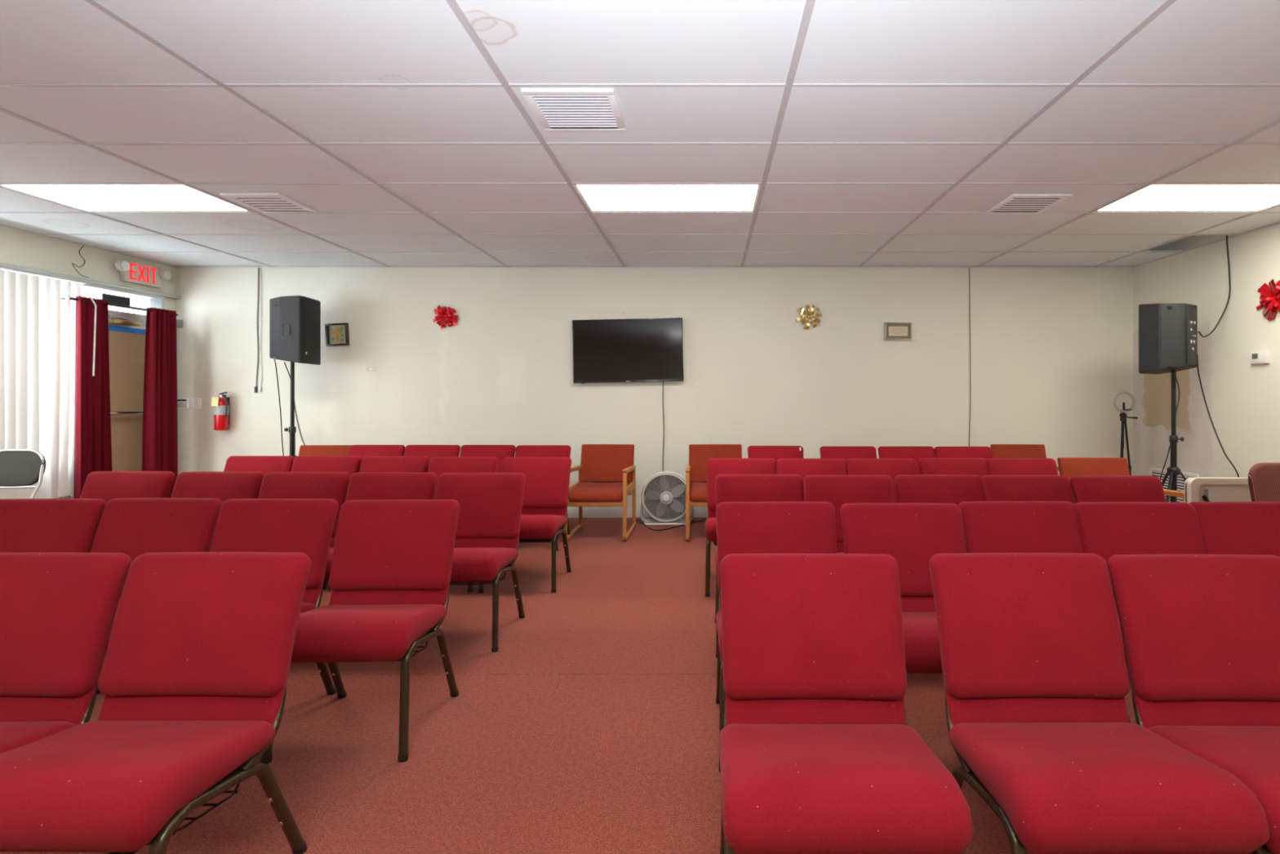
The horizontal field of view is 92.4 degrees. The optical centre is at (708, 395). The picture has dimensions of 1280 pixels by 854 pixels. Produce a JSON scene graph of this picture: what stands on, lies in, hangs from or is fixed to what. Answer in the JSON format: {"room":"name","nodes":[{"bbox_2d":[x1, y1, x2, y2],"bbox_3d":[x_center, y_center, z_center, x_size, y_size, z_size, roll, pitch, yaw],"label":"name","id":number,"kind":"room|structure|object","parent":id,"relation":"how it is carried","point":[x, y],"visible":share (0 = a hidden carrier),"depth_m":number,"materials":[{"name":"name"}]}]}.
{"room":"house of worship","nodes":[
{"label":"house of worship","id":0,"kind":"room"},
{"bbox_2d":[0,225,176,498],"bbox_3d":[-5.620,-0.305,1.375,0.140,3.150,9.950,0,0,0],"label":"wall","id":1,"kind":"structure","parent":0,"point":[18,247],"depth_m":5.27,"materials":[{"name":"beige paint"}]},
{"bbox_2d":[0,264,96,498],"bbox_3d":[-5.390,-0.073,3.235,0.198,1.861,4.167,0,0,0],"label":"vertical blinds","id":2,"kind":"object","parent":1,"relation":"attached to","point":[37,327],"visible":0.88,"depth_m":4.97,"materials":[{"name":"plastic"}]},
{"bbox_2d":[71,245,88,278],"bbox_3d":[-5.515,-1.187,5.355,0.053,0.290,0.118,0,0,0],"label":"wire","id":3,"kind":"object","parent":1,"relation":"attached to","point":[82,246],"visible":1,"depth_m":5.36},
{"bbox_2d":[0,262,180,298],"bbox_3d":[-5.525,-1.020,3.675,0.050,0.030,5.350,0,0,0],"label":"trim","id":4,"kind":"structure","parent":1,"relation":"attached to","point":[89,281],"depth_m":5.59,"materials":[{"name":"metal"}]},
{"bbox_2d":[70,282,164,498],"bbox_3d":[-5.566,0.133,5.750,0.168,2.275,0.900,0,0,0],"label":"door","id":5,"kind":"structure","parent":1,"relation":"in","point":[126,331],"depth_m":5.84,"materials":[{"name":"wood"}]},
{"bbox_2d":[60,295,178,316],"bbox_3d":[-5.440,-0.815,5.610,0.218,0.037,1.064,0,0,0],"label":"curtain rod","id":6,"kind":"object","parent":5,"relation":"attached to","point":[68,298],"visible":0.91,"depth_m":5.49,"materials":[{"name":"black paint"}]},
{"bbox_2d":[74,295,111,498],"bbox_3d":[-5.349,0.198,5.285,0.105,2.085,0.275,0,0,0],"label":"curtain","id":7,"kind":"object","parent":6,"relation":"hanging from","point":[92,418],"visible":0.75,"depth_m":5.27,"materials":[{"name":"red fabric"}]},
{"bbox_2d":[142,307,177,497],"bbox_3d":[-5.349,0.198,5.942,0.108,2.085,0.302,0,0,0],"label":"curtain","id":8,"kind":"object","parent":6,"relation":"hanging from","point":[160,417],"visible":0.73,"depth_m":5.92,"materials":[{"name":"red fabric"}]},
{"bbox_2d":[115,259,171,288],"bbox_3d":[-5.502,-1.183,5.925,0.096,0.205,0.550,0,0,0],"label":"exit sign","id":9,"kind":"object","parent":1,"relation":"attached to","point":[132,272],"visible":1,"depth_m":5.91,"materials":[{"name":"white plastic"}]},
{"bbox_2d":[0,517,1271,853],"bbox_3d":[-0.565,1.320,1.375,10.170,0.100,10.150,0,0,0],"label":"floor","id":10,"kind":"structure","parent":0,"point":[592,726],"depth_m":2.32,"materials":[{"name":"red carpet"}]},
{"bbox_2d":[0,448,45,498],"bbox_3d":[-4.872,0.821,4.095,0.448,0.892,0.490,0,0,-4],"label":"folding chair","id":11,"kind":"object","parent":10,"relation":"on","point":[19,468],"visible":0.73,"depth_m":4.28,"materials":[{"name":"grey fabric"}]},
{"bbox_2d":[0,498,106,693],"bbox_3d":[-2.850,0.860,2.383,0.507,0.830,0.554,0,0,-1],"label":"chair","id":12,"kind":"object","parent":10,"relation":"on","point":[26,525],"visible":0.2,"depth_m":2.57,"materials":[{"name":"red fabric"}]},
{"bbox_2d":[0,552,131,853],"bbox_3d":[-1.881,0.860,1.474,0.507,0.830,0.554,0,0,0],"label":"chair","id":13,"kind":"object","parent":10,"relation":"on","point":[58,610],"visible":0.67,"depth_m":1.63,"materials":[{"name":"red fabric"}]},
{"bbox_2d":[79,471,174,502],"bbox_3d":[-3.396,0.860,3.343,0.507,0.830,0.554,0,0,0],"label":"chair","id":14,"kind":"object","parent":10,"relation":"on","point":[106,486],"visible":0.09,"depth_m":3.54,"materials":[{"name":"red fabric"}]},
{"bbox_2d":[0,551,311,853],"bbox_3d":[-1.374,0.860,1.479,0.507,0.830,0.554,0,0,0],"label":"chair","id":15,"kind":"object","parent":10,"relation":"on","point":[193,677],"visible":1,"depth_m":1.60,"materials":[{"name":"red fabric"}]},
{"bbox_2d":[89,497,222,657],"bbox_3d":[-2.361,0.860,2.398,0.507,0.830,0.554,0,0,0],"label":"chair","id":16,"kind":"object","parent":10,"relation":"on","point":[134,527],"visible":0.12,"depth_m":2.58,"materials":[{"name":"red fabric"}]},
{"bbox_2d":[170,471,264,503],"bbox_3d":[-2.853,0.860,3.324,0.507,0.830,0.554,0,0,0],"label":"chair","id":17,"kind":"object","parent":10,"relation":"on","point":[223,486],"visible":0.12,"depth_m":3.52,"materials":[{"name":"red fabric"}]},
{"bbox_2d":[109,498,338,694],"bbox_3d":[-1.847,0.860,2.383,0.507,0.830,0.554,0,0,0],"label":"chair","id":18,"kind":"object","parent":10,"relation":"on","point":[305,526],"visible":0.28,"depth_m":2.56,"materials":[{"name":"red fabric"}]},
{"bbox_2d":[223,455,294,475],"bbox_3d":[-3.311,0.860,4.264,0.507,0.830,0.554,0,0,0],"label":"chair","id":19,"kind":"object","parent":10,"relation":"on","point":[264,464],"visible":0.07,"depth_m":4.47,"materials":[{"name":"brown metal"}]},
{"bbox_2d":[284,361,297,457],"bbox_3d":[-4.122,0.465,5.930,0.466,1.610,0.533,0,0,0],"label":"speaker stand","id":20,"kind":"object","parent":10,"relation":"on","point":[292,428],"visible":0.39,"depth_m":5.92,"materials":[{"name":"black paint"}]},
{"bbox_2d":[269,295,320,364],"bbox_3d":[-4.035,-0.628,5.932,0.352,0.642,0.414,0,0,-6],"label":"loudspeaker","id":21,"kind":"object","parent":20,"relation":"on","point":[295,321],"visible":1,"depth_m":5.77,"materials":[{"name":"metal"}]},
{"bbox_2d":[274,359,284,455],"bbox_3d":[-4.239,0.347,6.088,0.111,1.830,0.327,0,0,14],"label":"cable","id":22,"kind":"object","parent":21,"relation":"hanging from","point":[274,359],"visible":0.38,"depth_m":6.07,"materials":[{"name":"black rubber"}]},
{"bbox_2d":[284,361,305,444],"bbox_3d":[-4.040,0.465,6.055,0.298,1.593,0.117,0,0,-34],"label":"cable","id":23,"kind":"object","parent":21,"relation":"hanging from","point":[284,362],"visible":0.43,"depth_m":6.01,"materials":[{"name":"black rubber"}]},
{"bbox_2d":[300,297,319,363],"bbox_3d":[-3.872,-0.627,5.949,0.024,0.605,0.356,0,0,-6],"label":"grille","id":24,"kind":"object","parent":21,"relation":"attached to","point":[309,308],"depth_m":5.89,"materials":[{"name":"metal"}]},
{"bbox_2d":[257,471,350,548],"bbox_3d":[-2.337,0.860,3.305,0.507,0.830,0.554,0,0,0],"label":"chair","id":25,"kind":"object","parent":10,"relation":"on","point":[275,485],"visible":0.09,"depth_m":3.50,"materials":[{"name":"red fabric"}]},
{"bbox_2d":[297,444,351,456],"bbox_3d":[-3.622,0.867,5.511,0.556,0.791,0.676,0,0,-2],"label":"wooden armchair","id":26,"kind":"object","parent":10,"relation":"on","point":[304,450],"visible":0.05,"depth_m":5.79,"materials":[{"name":"brown wood"}]},
{"bbox_2d":[290,455,361,501],"bbox_3d":[-2.812,0.860,4.264,0.507,0.830,0.554,0,0,-1],"label":"chair","id":27,"kind":"object","parent":10,"relation":"on","point":[351,464],"visible":0.05,"depth_m":4.47,"materials":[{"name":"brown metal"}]},
{"bbox_2d":[260,499,459,764],"bbox_3d":[-1.306,0.860,2.357,0.507,0.830,0.554,0,0,-2],"label":"chair","id":28,"kind":"object","parent":10,"relation":"on","point":[389,579],"visible":0.98,"depth_m":2.48,"materials":[{"name":"red fabric"}]},
{"bbox_2d":[322,456,429,590],"bbox_3d":[-2.298,0.860,4.234,0.507,0.830,0.554,0,0,0],"label":"chair","id":29,"kind":"object","parent":10,"relation":"on","point":[368,464],"visible":0.07,"depth_m":4.44,"materials":[{"name":"red fabric"}]},
{"bbox_2d":[348,444,404,458],"bbox_3d":[-3.000,0.860,5.281,0.507,0.830,0.554,0,0,0],"label":"chair","id":30,"kind":"object","parent":10,"relation":"on","point":[362,451],"visible":0.09,"depth_m":5.49,"materials":[{"name":"red fabric"}]},
{"bbox_2d":[323,472,436,583],"bbox_3d":[-1.822,0.860,3.286,0.507,0.830,0.554,0,0,0],"label":"chair","id":31,"kind":"object","parent":10,"relation":"on","point":[362,486],"visible":0.08,"depth_m":3.48,"materials":[{"name":"red fabric"}]},
{"bbox_2d":[404,444,460,459],"bbox_3d":[-2.498,0.860,5.281,0.507,0.830,0.554,0,0,0],"label":"chair","id":32,"kind":"object","parent":10,"relation":"on","point":[429,451],"visible":0.08,"depth_m":5.49,"materials":[{"name":"red fabric"}]},
{"bbox_2d":[427,457,497,591],"bbox_3d":[-1.781,0.860,4.189,0.507,0.830,0.554,0,0,0],"label":"chair","id":33,"kind":"object","parent":10,"relation":"on","point":[437,465],"visible":0.12,"depth_m":4.39,"materials":[{"name":"red fabric"}]},
{"bbox_2d":[435,472,525,652],"bbox_3d":[-1.301,0.860,3.267,0.507,0.830,0.554,0,0,-1],"label":"chair","id":34,"kind":"object","parent":10,"relation":"on","point":[486,545],"visible":0.63,"depth_m":3.40,"materials":[{"name":"red fabric"}]},
{"bbox_2d":[459,444,515,472],"bbox_3d":[-2.000,0.860,5.281,0.507,0.830,0.554,0,0,1],"label":"chair","id":35,"kind":"object","parent":10,"relation":"on","point":[500,452],"visible":0.05,"depth_m":5.48,"materials":[{"name":"red fabric"}]},
{"bbox_2d":[478,457,571,592],"bbox_3d":[-1.240,0.860,4.174,0.507,0.830,0.554,0,0,-1],"label":"chair","id":36,"kind":"object","parent":10,"relation":"on","point":[544,516],"visible":0.63,"depth_m":4.31,"materials":[{"name":"red fabric"}]},
{"bbox_2d":[515,444,571,551],"bbox_3d":[-1.486,0.860,5.235,0.507,0.830,0.554,0,0,0],"label":"chair","id":37,"kind":"object","parent":10,"relation":"on","point":[522,451],"visible":0.12,"depth_m":5.44,"materials":[{"name":"red fabric"}]},
{"bbox_2d":[564,444,635,541],"bbox_3d":[-0.982,0.867,5.611,0.556,0.791,0.676,0,0,1],"label":"wooden armchair","id":38,"kind":"object","parent":10,"relation":"on","point":[606,472],"visible":0.9,"depth_m":5.81,"materials":[{"name":"brown wood"}]},
{"bbox_2d":[640,471,693,525],"bbox_3d":[-0.415,1.006,6.034,0.538,0.528,0.183,0,0,0],"label":"floor fan","id":39,"kind":"object","parent":10,"relation":"on","point":[663,495],"visible":0.91,"depth_m":6.00,"materials":[{"name":"white plastic"}]},
{"bbox_2d":[643,475,685,520],"bbox_3d":[-0.415,0.998,5.961,0.454,0.454,0.006,0,0,0],"label":"grille","id":40,"kind":"object","parent":39,"relation":"attached to","point":[666,497],"depth_m":5.96,"materials":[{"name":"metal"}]},
{"bbox_2d":[631,518,706,530],"bbox_3d":[-0.361,1.251,5.984,0.850,0.034,0.539,0,0,0],"label":"cord","id":41,"kind":"object","parent":10,"relation":"on","point":[702,520],"visible":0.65,"depth_m":5.95,"materials":[{"name":"black rubber"}]},
{"bbox_2d":[685,444,742,541],"bbox_3d":[0.069,0.867,5.611,0.556,0.791,0.676,0,0,-1],"label":"wooden armchair","id":42,"kind":"object","parent":10,"relation":"on","point":[699,454],"visible":0.52,"depth_m":5.83,"materials":[{"name":"brown wood"}]},
{"bbox_2d":[705,457,776,596],"bbox_3d":[0.229,0.860,4.093,0.507,0.830,0.554,0,0,1],"label":"chair","id":43,"kind":"object","parent":10,"relation":"on","point":[715,467],"visible":0.4,"depth_m":4.28,"materials":[{"name":"red fabric"}]},
{"bbox_2d":[714,474,804,657],"bbox_3d":[0.284,0.860,3.201,0.507,0.830,0.554,0,0,0],"label":"chair","id":44,"kind":"object","parent":10,"relation":"on","point":[728,487],"visible":0.12,"depth_m":3.39,"materials":[{"name":"red fabric"}]},
{"bbox_2d":[747,445,803,474],"bbox_3d":[0.594,0.860,5.190,0.507,0.830,0.554,0,0,0],"label":"chair","id":45,"kind":"object","parent":10,"relation":"on","point":[775,452],"visible":0.09,"depth_m":5.39,"materials":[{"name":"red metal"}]},
{"bbox_2d":[715,501,836,771],"bbox_3d":[0.281,0.860,2.307,0.507,0.830,0.554,0,0,-1],"label":"chair","id":46,"kind":"object","parent":10,"relation":"on","point":[751,526],"visible":0.18,"depth_m":2.49,"materials":[{"name":"red fabric"}]},
{"bbox_2d":[776,457,847,501],"bbox_3d":[0.729,0.860,4.079,0.507,0.830,0.554,0,0,0],"label":"chair","id":47,"kind":"object","parent":10,"relation":"on","point":[803,467],"visible":0.08,"depth_m":4.28,"materials":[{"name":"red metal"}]},
{"bbox_2d":[719,553,973,853],"bbox_3d":[0.278,0.860,1.462,0.507,0.830,0.554,0,0,0],"label":"chair","id":48,"kind":"object","parent":10,"relation":"on","point":[820,753],"visible":1,"depth_m":1.58,"materials":[{"name":"red fabric"}]},
{"bbox_2d":[819,446,876,461],"bbox_3d":[1.226,0.860,5.124,0.507,0.830,0.554,0,0,0],"label":"chair","id":49,"kind":"object","parent":10,"relation":"on","point":[842,452],"visible":0.04,"depth_m":5.33,"materials":[{"name":"red fabric"}]},
{"bbox_2d":[803,475,893,553],"bbox_3d":[0.778,0.860,3.166,0.507,0.830,0.554,0,0,0],"label":"chair","id":50,"kind":"object","parent":10,"relation":"on","point":[838,491],"visible":0.15,"depth_m":3.36,"materials":[{"name":"red fabric"}]},
{"bbox_2d":[846,457,916,502],"bbox_3d":[1.222,0.860,4.079,0.507,0.830,0.554,0,0,0],"label":"chair","id":51,"kind":"object","parent":10,"relation":"on","point":[891,467],"visible":0.1,"depth_m":4.28,"materials":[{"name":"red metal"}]},
{"bbox_2d":[840,502,966,672],"bbox_3d":[0.790,0.860,2.273,0.507,0.830,0.554,0,0,0],"label":"chair","id":52,"kind":"object","parent":10,"relation":"on","point":[911,533],"visible":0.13,"depth_m":2.44,"materials":[{"name":"red fabric"}]},
{"bbox_2d":[877,446,935,474],"bbox_3d":[1.738,0.860,5.124,0.507,0.830,0.554,0,0,0],"label":"chair","id":53,"kind":"object","parent":10,"relation":"on","point":[916,453],"visible":0.09,"depth_m":5.33,"materials":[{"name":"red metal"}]},
{"bbox_2d":[894,474,985,505],"bbox_3d":[1.291,0.860,3.183,0.507,0.830,0.554,0,0,0],"label":"chair","id":54,"kind":"object","parent":10,"relation":"on","point":[956,489],"visible":0.1,"depth_m":3.38,"materials":[{"name":"red fabric"}]},
{"bbox_2d":[918,457,989,476],"bbox_3d":[1.746,0.860,4.107,0.507,0.830,0.554,0,0,0],"label":"chair","id":55,"kind":"object","parent":10,"relation":"on","point":[969,466],"visible":0.09,"depth_m":4.31,"materials":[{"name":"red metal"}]},
{"bbox_2d":[934,446,992,459],"bbox_3d":[2.224,0.860,5.103,0.507,0.830,0.554,0,0,0],"label":"chair","id":56,"kind":"object","parent":10,"relation":"on","point":[985,452],"visible":0.12,"depth_m":5.31,"materials":[{"name":"red fabric"}]},
{"bbox_2d":[986,457,1058,475],"bbox_3d":[2.220,0.860,4.093,0.507,0.830,0.554,0,0,0],"label":"chair","id":57,"kind":"object","parent":10,"relation":"on","point":[996,466],"visible":0.1,"depth_m":4.30,"materials":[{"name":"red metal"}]},
{"bbox_2d":[990,444,1058,471],"bbox_3d":[2.985,0.867,5.611,0.556,0.791,0.676,0,0,2],"label":"wooden armchair","id":58,"kind":"object","parent":10,"relation":"on","point":[998,451],"visible":0.11,"depth_m":5.88,"materials":[{"name":"brown wood"}]},
{"bbox_2d":[981,475,1075,504],"bbox_3d":[1.770,0.860,3.166,0.507,0.830,0.554,0,0,0],"label":"chair","id":59,"kind":"object","parent":10,"relation":"on","point":[996,487],"visible":0.06,"depth_m":3.36,"materials":[{"name":"red fabric"}]},
{"bbox_2d":[958,501,1128,666],"bbox_3d":[1.296,0.860,2.317,0.507,0.830,0.554,0,0,0],"label":"chair","id":60,"kind":"object","parent":10,"relation":"on","point":[988,526],"visible":0.09,"depth_m":2.50,"materials":[{"name":"red fabric"}]},
{"bbox_2d":[928,552,1270,853],"bbox_3d":[0.868,0.860,1.469,0.507,0.830,0.554,0,0,0],"label":"chair","id":61,"kind":"object","parent":10,"relation":"on","point":[1035,675],"visible":0.98,"depth_m":1.53,"materials":[{"name":"red fabric"}]},
{"bbox_2d":[1070,475,1166,503],"bbox_3d":[2.264,0.860,3.148,0.507,0.830,0.554,0,0,0],"label":"chair","id":62,"kind":"object","parent":10,"relation":"on","point":[1087,488],"visible":0.06,"depth_m":3.35,"materials":[{"name":"red fabric"}]},
{"bbox_2d":[1057,457,1184,502],"bbox_3d":[2.915,0.867,4.351,0.556,0.791,0.676,0,0,2],"label":"wooden armchair","id":63,"kind":"object","parent":10,"relation":"on","point":[1069,467],"visible":0.12,"depth_m":4.62,"materials":[{"name":"brown wood"}]},
{"bbox_2d":[1113,391,1137,475],"bbox_3d":[4.052,0.608,5.925,0.192,1.309,0.167,0,0,-43],"label":"ring light","id":64,"kind":"object","parent":10,"relation":"on","point":[1122,415],"visible":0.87,"depth_m":5.93,"materials":[{"name":"grey plastic"}]},
{"bbox_2d":[1074,502,1206,615],"bbox_3d":[1.768,0.860,2.297,0.507,0.830,0.554,0,0,1],"label":"chair","id":65,"kind":"object","parent":10,"relation":"on","point":[1108,530],"visible":0.12,"depth_m":2.48,"materials":[{"name":"red fabric"}]},
{"bbox_2d":[1161,369,1186,502],"bbox_3d":[4.063,0.520,5.187,0.572,1.500,0.654,0,0,22],"label":"speaker stand","id":66,"kind":"object","parent":10,"relation":"on","point":[1173,470],"visible":0.54,"depth_m":5.20,"materials":[{"name":"black paint"}]},
{"bbox_2d":[1138,303,1197,373],"bbox_3d":[3.952,-0.490,5.234,0.414,0.597,0.352,0,0,-30],"label":"loudspeaker","id":67,"kind":"object","parent":66,"relation":"on","point":[1168,332],"visible":1,"depth_m":5.11,"materials":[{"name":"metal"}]},
{"bbox_2d":[1160,377,1179,479],"bbox_3d":[3.982,0.514,5.294,0.213,1.492,0.087,0,0,16],"label":"cable","id":68,"kind":"object","parent":67,"relation":"hanging from","point":[1176,377],"visible":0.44,"depth_m":5.28,"materials":[{"name":"black rubber"}]},
{"bbox_2d":[1197,235,1231,337],"bbox_3d":[4.271,-0.962,5.157,0.291,0.937,0.044,0,0,0],"label":"cable","id":69,"kind":"object","parent":67,"relation":"attached to","point":[1227,245],"visible":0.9,"depth_m":5.16,"materials":[{"name":"black rubber"}]},
{"bbox_2d":[1196,354,1239,477],"bbox_3d":[4.260,0.455,5.095,0.310,1.611,0.088,0,0,27],"label":"cable","id":70,"kind":"object","parent":67,"relation":"hanging from","point":[1197,368],"visible":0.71,"depth_m":5.12,"materials":[{"name":"black rubber"}]},
{"bbox_2d":[1106,554,1279,853],"bbox_3d":[1.359,0.860,1.453,0.507,0.830,0.554,0,0,0],"label":"chair","id":71,"kind":"object","parent":10,"relation":"on","point":[1201,633],"visible":0.73,"depth_m":1.59,"materials":[{"name":"red fabric"}]},
{"bbox_2d":[1184,477,1251,502],"bbox_3d":[3.745,0.902,3.970,1.249,0.735,0.060,0,0,0],"label":"folding table","id":72,"kind":"object","parent":10,"relation":"on","point":[1196,489],"visible":0.25,"depth_m":3.98,"materials":[{"name":"beige plastic"}]},
{"bbox_2d":[1188,501,1279,556],"bbox_3d":[2.250,0.860,2.307,0.507,0.830,0.554,0,0,0],"label":"chair","id":73,"kind":"object","parent":10,"relation":"on","point":[1227,527],"visible":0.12,"depth_m":2.49,"materials":[{"name":"red fabric"}]},
{"bbox_2d":[1248,462,1279,502],"bbox_3d":[3.349,0.832,3.254,0.500,0.883,0.630,0,0,3],"label":"chair","id":74,"kind":"object","parent":10,"relation":"on","point":[1264,478],"visible":0.36,"depth_m":3.49,"materials":[{"name":"red fabric"}]},
{"bbox_2d":[0,0,1279,266],"bbox_3d":[-0.565,-1.349,1.375,9.962,0.014,9.942,0,0,0],"label":"ceiling","id":75,"kind":"structure","parent":0,"point":[42,42],"depth_m":2.94,"materials":[{"name":"tile"}]},
{"bbox_2d":[0,184,250,212],"bbox_3d":[-3.924,-1.363,4.155,1.194,0.048,0.588,0,0,0],"label":"ceiling light","id":76,"kind":"object","parent":75,"relation":"attached to","point":[87,197],"visible":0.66,"depth_m":4.14,"materials":[{"name":"white paint"}]},
{"bbox_2d":[254,267,259,392],"bbox_3d":[-4.699,-0.680,6.338,0.041,1.300,0.020,0,0,0],"label":"hanging cord","id":77,"kind":"object","parent":75,"relation":"hanging from","point":[255,386],"visible":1,"depth_m":6.34,"materials":[{"name":"black plastic"}]},
{"bbox_2d":[258,267,262,391],"bbox_3d":[-4.661,-0.685,6.338,0.028,1.290,0.020,0,0,0],"label":"hanging cord","id":78,"kind":"object","parent":75,"relation":"hanging from","point":[260,387],"visible":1,"depth_m":6.34,"materials":[{"name":"white plastic"}]},
{"bbox_2d":[219,192,316,213],"bbox_3d":[-3.040,-1.333,4.230,0.390,0.014,0.400,0,0,0],"label":"ceiling vent","id":79,"kind":"object","parent":75,"relation":"in","point":[264,202],"visible":1,"depth_m":4.21,"materials":[{"name":"white metal"}]},
{"bbox_2d":[520,88,626,132],"bbox_3d":[-0.619,-1.333,2.865,0.407,0.014,0.410,0,0,0],"label":"ceiling vent","id":80,"kind":"object","parent":75,"relation":"in","point":[557,110],"visible":1,"depth_m":2.84,"materials":[{"name":"white metal"}]},
{"bbox_2d":[573,184,760,212],"bbox_3d":[-0.264,-1.363,4.155,1.194,0.048,0.588,0,0,0],"label":"ceiling light","id":81,"kind":"object","parent":75,"relation":"attached to","point":[597,197],"visible":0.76,"depth_m":4.14,"materials":[{"name":"white paint"}]},
{"bbox_2d":[968,267,970,446],"bbox_3d":[2.714,-0.080,6.344,0.022,2.500,0.008,0,0,0],"label":"cord","id":82,"kind":"object","parent":75,"relation":"hanging from","point":[969,268],"visible":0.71,"depth_m":6.34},
{"bbox_2d":[985,194,1072,213],"bbox_3d":[2.220,-1.333,4.250,0.400,0.014,0.400,0,0,0],"label":"ceiling vent","id":83,"kind":"object","parent":75,"relation":"in","point":[1015,203],"visible":1,"depth_m":4.24,"materials":[{"name":"white metal"}]},
{"bbox_2d":[1093,184,1279,212],"bbox_3d":[3.396,-1.363,4.155,1.194,0.048,0.588,0,0,0],"label":"ceiling light","id":84,"kind":"object","parent":75,"relation":"attached to","point":[1153,197],"visible":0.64,"depth_m":4.18,"materials":[{"name":"white paint"}]},
{"bbox_2d":[176,267,1133,507],"bbox_3d":[-0.565,-0.305,6.410,10.210,3.150,0.120,0,0,0],"label":"wall","id":85,"kind":"structure","parent":0,"point":[1051,348],"depth_m":6.35,"materials":[{"name":"beige paint"}]},
{"bbox_2d":[176,341,185,352],"bbox_3d":[-5.490,-0.505,6.330,0.085,0.121,0.040,0,0,0],"label":"detector","id":86,"kind":"object","parent":85,"relation":"attached to","point":[180,345],"visible":0.93,"depth_m":6.31,"materials":[{"name":"white plastic"}]},
{"bbox_2d":[177,398,191,408],"bbox_3d":[-5.462,0.080,6.334,0.140,0.110,0.032,0,0,0],"label":"alarm keypad","id":87,"kind":"object","parent":85,"relation":"attached to","point":[182,403],"visible":0.88,"depth_m":6.32,"materials":[{"name":"white plastic"}]},
{"bbox_2d":[191,397,201,408],"bbox_3d":[-5.335,0.080,6.342,0.112,0.116,0.016,0,0,0],"label":"light switch","id":88,"kind":"object","parent":85,"relation":"attached to","point":[196,402],"visible":1,"depth_m":6.34,"materials":[{"name":"white plastic"}]},
{"bbox_2d":[210,391,229,430],"bbox_3d":[-5.000,0.157,6.271,0.141,0.396,0.157,0,0,0],"label":"fire extinguisher","id":89,"kind":"object","parent":85,"relation":"attached to","point":[220,404],"visible":1,"depth_m":6.22,"materials":[{"name":"red paint"}]},
{"bbox_2d":[324,322,349,346],"bbox_3d":[-3.860,-0.635,6.330,0.241,0.241,0.031,0,0,0],"label":"framed picture","id":90,"kind":"object","parent":85,"relation":"attached to","point":[335,334],"visible":1,"depth_m":6.33,"materials":[{"name":"brown wood"}]},
{"bbox_2d":[432,305,457,328],"bbox_3d":[-2.736,-0.815,6.315,0.266,0.252,0.067,0,0,0],"label":"bow","id":91,"kind":"object","parent":85,"relation":"attached to","point":[445,316],"visible":1,"depth_m":6.31,"materials":[{"name":"red plastic"}]},
{"bbox_2d":[572,317,684,383],"bbox_3d":[-0.833,-0.462,6.310,1.135,0.656,0.079,-1,0,0],"label":"television","id":92,"kind":"object","parent":85,"relation":"attached to","point":[636,349],"visible":1,"depth_m":6.28,"materials":[{"name":"black plastic"}]},
{"bbox_2d":[662,381,664,471],"bbox_3d":[-0.471,0.380,6.330,0.018,1.080,0.029,0,0,0],"label":"power cord","id":93,"kind":"object","parent":92,"relation":"hanging from","point":[663,381],"visible":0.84,"depth_m":6.33,"materials":[{"name":"black rubber"}]},
{"bbox_2d":[567,507,707,517],"bbox_3d":[-0.565,1.220,6.344,9.969,0.100,0.012,0,0,0],"label":"baseboard","id":94,"kind":"structure","parent":85,"relation":"attached to","point":[572,512],"depth_m":6.34,"materials":[{"name":"white paint"}]},
{"bbox_2d":[0,84,1279,267],"bbox_3d":[-0.565,-1.338,1.375,9.970,0.005,9.950,0,0,0],"label":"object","id":95,"kind":"structure","parent":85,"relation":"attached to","point":[1,85],"depth_m":2.64,"materials":[{"name":"white metal"}]},
{"bbox_2d":[0,0,1279,267],"bbox_3d":[-0.264,-1.351,1.375,8.570,0.032,9.950,0,0,0],"label":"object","id":96,"kind":"structure","parent":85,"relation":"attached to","point":[809,6],"depth_m":3.13,"materials":[{"name":"white metal"}]},
{"bbox_2d":[795,304,822,329],"bbox_3d":[1.039,-0.816,6.315,0.278,0.263,0.069,0,0,0],"label":"bow","id":97,"kind":"object","parent":85,"relation":"attached to","point":[807,317],"visible":1,"depth_m":6.31,"materials":[{"name":"gold metal"}]},
{"bbox_2d":[884,322,911,340],"bbox_3d":[1.967,-0.670,6.333,0.280,0.184,0.026,0,0,0],"label":"framed plaque","id":98,"kind":"object","parent":85,"relation":"attached to","point":[892,331],"visible":1,"depth_m":6.33,"materials":[{"name":"grey metal"}]},
{"bbox_2d":[1133,222,1279,477],"bbox_3d":[4.480,-0.305,1.375,0.120,3.150,9.950,0,0,0],"label":"wall","id":99,"kind":"structure","parent":0,"point":[1242,397],"depth_m":5.32,"materials":[{"name":"beige paint"}]},
{"bbox_2d":[1149,466,1198,502],"bbox_3d":[4.414,0.950,5.800,0.012,0.480,0.600,0,0,0],"label":"air vent","id":100,"kind":"object","parent":99,"relation":"in","point":[1153,471],"visible":0.12,"depth_m":5.74,"materials":[{"name":"white paint"}]},
{"bbox_2d":[1250,350,1269,364],"bbox_3d":[4.406,-0.308,4.875,0.028,0.104,0.150,0,0,0],"label":"thermostat","id":101,"kind":"object","parent":99,"relation":"attached to","point":[1260,357],"visible":1,"depth_m":4.86,"materials":[{"name":"white plastic"}]},
{"bbox_2d":[1256,279,1279,320],"bbox_3d":[4.383,-0.749,4.744,0.069,0.321,0.324,0,0,0],"label":"bow","id":102,"kind":"object","parent":99,"relation":"attached to","point":[1268,295],"visible":1,"depth_m":4.76,"materials":[{"name":"red plastic"}]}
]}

